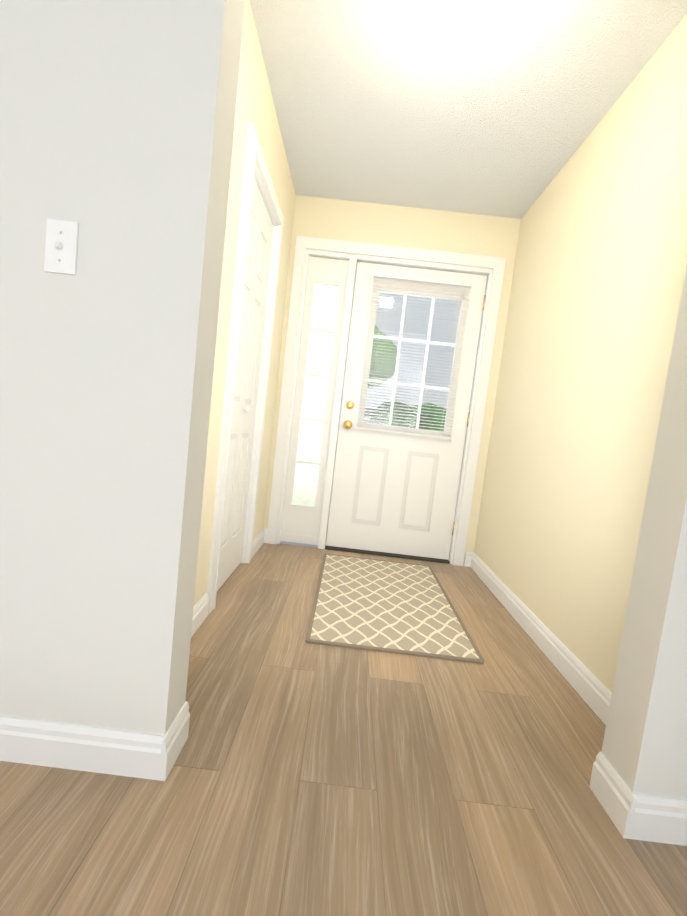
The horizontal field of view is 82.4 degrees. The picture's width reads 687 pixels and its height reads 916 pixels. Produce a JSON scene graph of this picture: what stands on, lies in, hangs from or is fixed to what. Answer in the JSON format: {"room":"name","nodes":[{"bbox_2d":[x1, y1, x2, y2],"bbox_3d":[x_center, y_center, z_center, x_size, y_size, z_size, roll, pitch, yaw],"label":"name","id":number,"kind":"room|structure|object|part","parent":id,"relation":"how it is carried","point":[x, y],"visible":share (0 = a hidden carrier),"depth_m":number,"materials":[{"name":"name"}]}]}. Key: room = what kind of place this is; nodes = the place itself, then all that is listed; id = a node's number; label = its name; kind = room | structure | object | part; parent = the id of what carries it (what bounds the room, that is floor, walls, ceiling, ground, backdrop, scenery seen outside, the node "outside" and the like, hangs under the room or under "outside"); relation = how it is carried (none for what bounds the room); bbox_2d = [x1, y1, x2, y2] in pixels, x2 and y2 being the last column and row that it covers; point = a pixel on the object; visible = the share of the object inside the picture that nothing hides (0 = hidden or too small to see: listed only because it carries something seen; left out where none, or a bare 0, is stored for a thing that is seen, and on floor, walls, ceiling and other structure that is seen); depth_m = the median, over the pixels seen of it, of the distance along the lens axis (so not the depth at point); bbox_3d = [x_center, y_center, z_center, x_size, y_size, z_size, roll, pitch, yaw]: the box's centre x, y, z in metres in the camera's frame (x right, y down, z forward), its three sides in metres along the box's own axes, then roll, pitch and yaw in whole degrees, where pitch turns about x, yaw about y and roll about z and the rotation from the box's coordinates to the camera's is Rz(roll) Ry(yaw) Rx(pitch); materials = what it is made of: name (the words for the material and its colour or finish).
{"room":"entryway","nodes":[
{"label":"entryway","id":0,"kind":"room"},
{"bbox_2d":[194,0,295,605],"bbox_3d":[-0.541,-0.537,1.959,0.120,2.450,1.920,6,4,1],"label":"wall","id":1,"kind":"structure","parent":0,"point":[255,104],"depth_m":1.66,"materials":[{"name":"beige paint"}]},
{"bbox_2d":[191,593,208,636],"bbox_3d":[-0.617,0.680,1.425,0.016,0.105,0.665,6,4,1],"label":"baseboard","id":2,"kind":"structure","parent":1,"relation":"attached to","point":[200,610],"depth_m":1.66,"materials":[{"name":"white wood"}]},
{"bbox_2d":[217,177,272,590],"bbox_3d":[-0.541,-0.332,2.060,0.035,2.002,0.580,6,4,1],"label":"closet door leaf","id":3,"kind":"structure","parent":1,"relation":"in","point":[250,344],"depth_m":2.09,"materials":[{"name":"white wood"}]},
{"bbox_2d":[207,121,283,614],"bbox_3d":[-0.547,-0.369,2.057,0.144,2.100,0.750,6,4,1],"label":"door frame","id":4,"kind":"structure","parent":1,"relation":"attached to","point":[255,165],"depth_m":1.77,"materials":[{"name":"white wood"}]},
{"bbox_2d":[251,528,266,558],"bbox_3d":[-0.584,0.582,2.701,0.030,0.105,0.375,6,4,1],"label":"baseboard","id":5,"kind":"structure","parent":1,"relation":"attached to","point":[261,538],"depth_m":2.72,"materials":[{"name":"white wood"}]},
{"bbox_2d":[0,543,686,915],"bbox_3d":[-2.723,0.758,-1.131,8.450,0.120,8.170,6,4,1],"label":"floor","id":6,"kind":"structure","parent":0,"point":[306,779],"depth_m":0.96,"materials":[{"name":"wood"}]},
{"bbox_2d":[305,553,483,663],"bbox_3d":[0.225,0.762,2.193,0.750,0.009,1.140,6,4,1],"label":"rug","id":7,"kind":"object","parent":6,"relation":"on","point":[394,607],"visible":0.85,"depth_m":1.97,"materials":[{"name":"beige fabric"}]},
{"bbox_2d":[0,0,686,798],"bbox_3d":[-0.805,-0.487,0.945,4.570,2.450,0.120,6,4,1],"label":"wall","id":8,"kind":"structure","parent":0,"point":[116,128],"depth_m":0.91,"materials":[{"name":"white paint"}]},
{"bbox_2d":[44,219,78,274],"bbox_3d":[-0.632,-0.472,0.873,0.070,0.114,0.019,6,4,1],"label":"light switch","id":9,"kind":"object","parent":8,"relation":"attached to","point":[61,245],"visible":1,"depth_m":0.88,"materials":[{"name":"white plastic"}]},
{"bbox_2d":[0,715,183,780],"bbox_3d":[-1.760,0.586,0.979,2.676,0.105,0.016,6,4,1],"label":"baseboard","id":10,"kind":"structure","parent":8,"relation":"attached to","point":[143,755],"depth_m":0.96,"materials":[{"name":"white wood"}]},
{"bbox_2d":[608,777,686,845],"bbox_3d":[0.987,0.898,0.946,0.616,0.105,0.016,6,4,1],"label":"baseboard","id":11,"kind":"structure","parent":8,"relation":"attached to","point":[629,812],"depth_m":0.94,"materials":[{"name":"white wood"}]},
{"bbox_2d":[263,195,520,564],"bbox_3d":[0.367,-0.506,2.860,1.670,2.450,0.150,6,4,1],"label":"wall","id":12,"kind":"structure","parent":0,"point":[411,227],"depth_m":2.71,"materials":[{"name":"beige paint"}]},
{"bbox_2d":[281,256,458,544],"bbox_3d":[0.195,-0.340,2.851,1.105,2.058,0.052,6,4,1],"label":"window","id":13,"kind":"structure","parent":12,"relation":"in","point":[326,286],"depth_m":2.84,"materials":[{"name":"white"}]},
{"bbox_3d":[-0.207,-0.439,2.852,0.175,1.590,0.006,6,4,1],"label":"sidelight glass","id":14,"kind":"part","parent":13,"relation":"part of","materials":[{"name":"white glass"}]},
{"bbox_3d":[-0.213,-0.386,2.856,0.285,2.058,0.052,6,4,1],"label":"sidelight frame","id":15,"kind":"part","parent":13,"relation":"part of","materials":[{"name":"white"}]},
{"bbox_2d":[266,236,505,565],"bbox_3d":[0.275,-0.378,2.860,1.445,2.175,0.174,6,4,1],"label":"door frame","id":16,"kind":"structure","parent":12,"relation":"attached to","point":[489,267],"depth_m":2.76,"materials":[{"name":"white wood"}]},
{"bbox_2d":[326,262,486,560],"bbox_3d":[0.441,-0.303,2.822,0.924,2.066,0.115,6,4,1],"label":"door leaf","id":17,"kind":"structure","parent":12,"relation":"in","point":[395,493],"depth_m":2.86,"materials":[{"name":"white wood"}]},
{"bbox_2d":[355,272,471,439],"bbox_3d":[0.490,-0.708,2.770,0.704,1.089,0.044,6,4,1],"label":"window blind","id":18,"kind":"object","parent":17,"relation":"attached to","point":[423,280],"visible":0.96,"depth_m":2.77,"materials":[{"name":"white plastic"}]},
{"bbox_3d":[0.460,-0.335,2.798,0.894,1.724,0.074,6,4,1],"label":"front door knob hardware","id":19,"kind":"part","parent":17,"relation":"part of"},
{"bbox_2d":[249,0,686,218],"bbox_3d":[-0.656,-1.586,-1.214,4.670,0.100,8.250,6,4,1],"label":"ceiling","id":20,"kind":"structure","parent":0,"point":[500,108],"depth_m":1.74,"materials":[{"name":"white paint"}]},
{"bbox_2d":[474,15,686,692],"bbox_3d":[1.117,-0.344,1.879,0.120,2.450,1.800,6,4,1],"label":"wall","id":21,"kind":"structure","parent":0,"point":[600,265],"depth_m":1.65,"materials":[{"name":"beige paint"}]},
{"bbox_2d":[467,552,611,724],"bbox_3d":[0.916,0.809,1.972,0.020,0.105,1.800,6,4,1],"label":"baseboard","id":22,"kind":"structure","parent":21,"relation":"attached to","point":[592,690],"depth_m":1.72,"materials":[{"name":"white wood"}]},
{"label":"outside","id":23,"kind":"structure","parent":0,"visible":0},
{"bbox_2d":[280,541,317,547],"bbox_3d":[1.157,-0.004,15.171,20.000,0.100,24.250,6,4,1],"label":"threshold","id":24,"kind":"structure","parent":23,"point":[292,543],"depth_m":3.26,"materials":[{"name":"white metal"}]},
{"bbox_2d":[368,326,445,430],"bbox_3d":[0.462,-1.226,6.514,3.489,3.524,3.956,6,4,1],"label":"bush","id":25,"kind":"object","parent":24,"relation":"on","point":[389,359],"depth_m":5.20,"materials":[{"name":"green plant"}]},
{"bbox_2d":[364,293,460,424],"bbox_3d":[2.784,-1.841,7.543,7.000,5.100,7.710,6,4,1],"label":"building","id":26,"kind":"structure","parent":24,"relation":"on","point":[439,353],"depth_m":11.02,"materials":[{"name":"white"}]}
]}

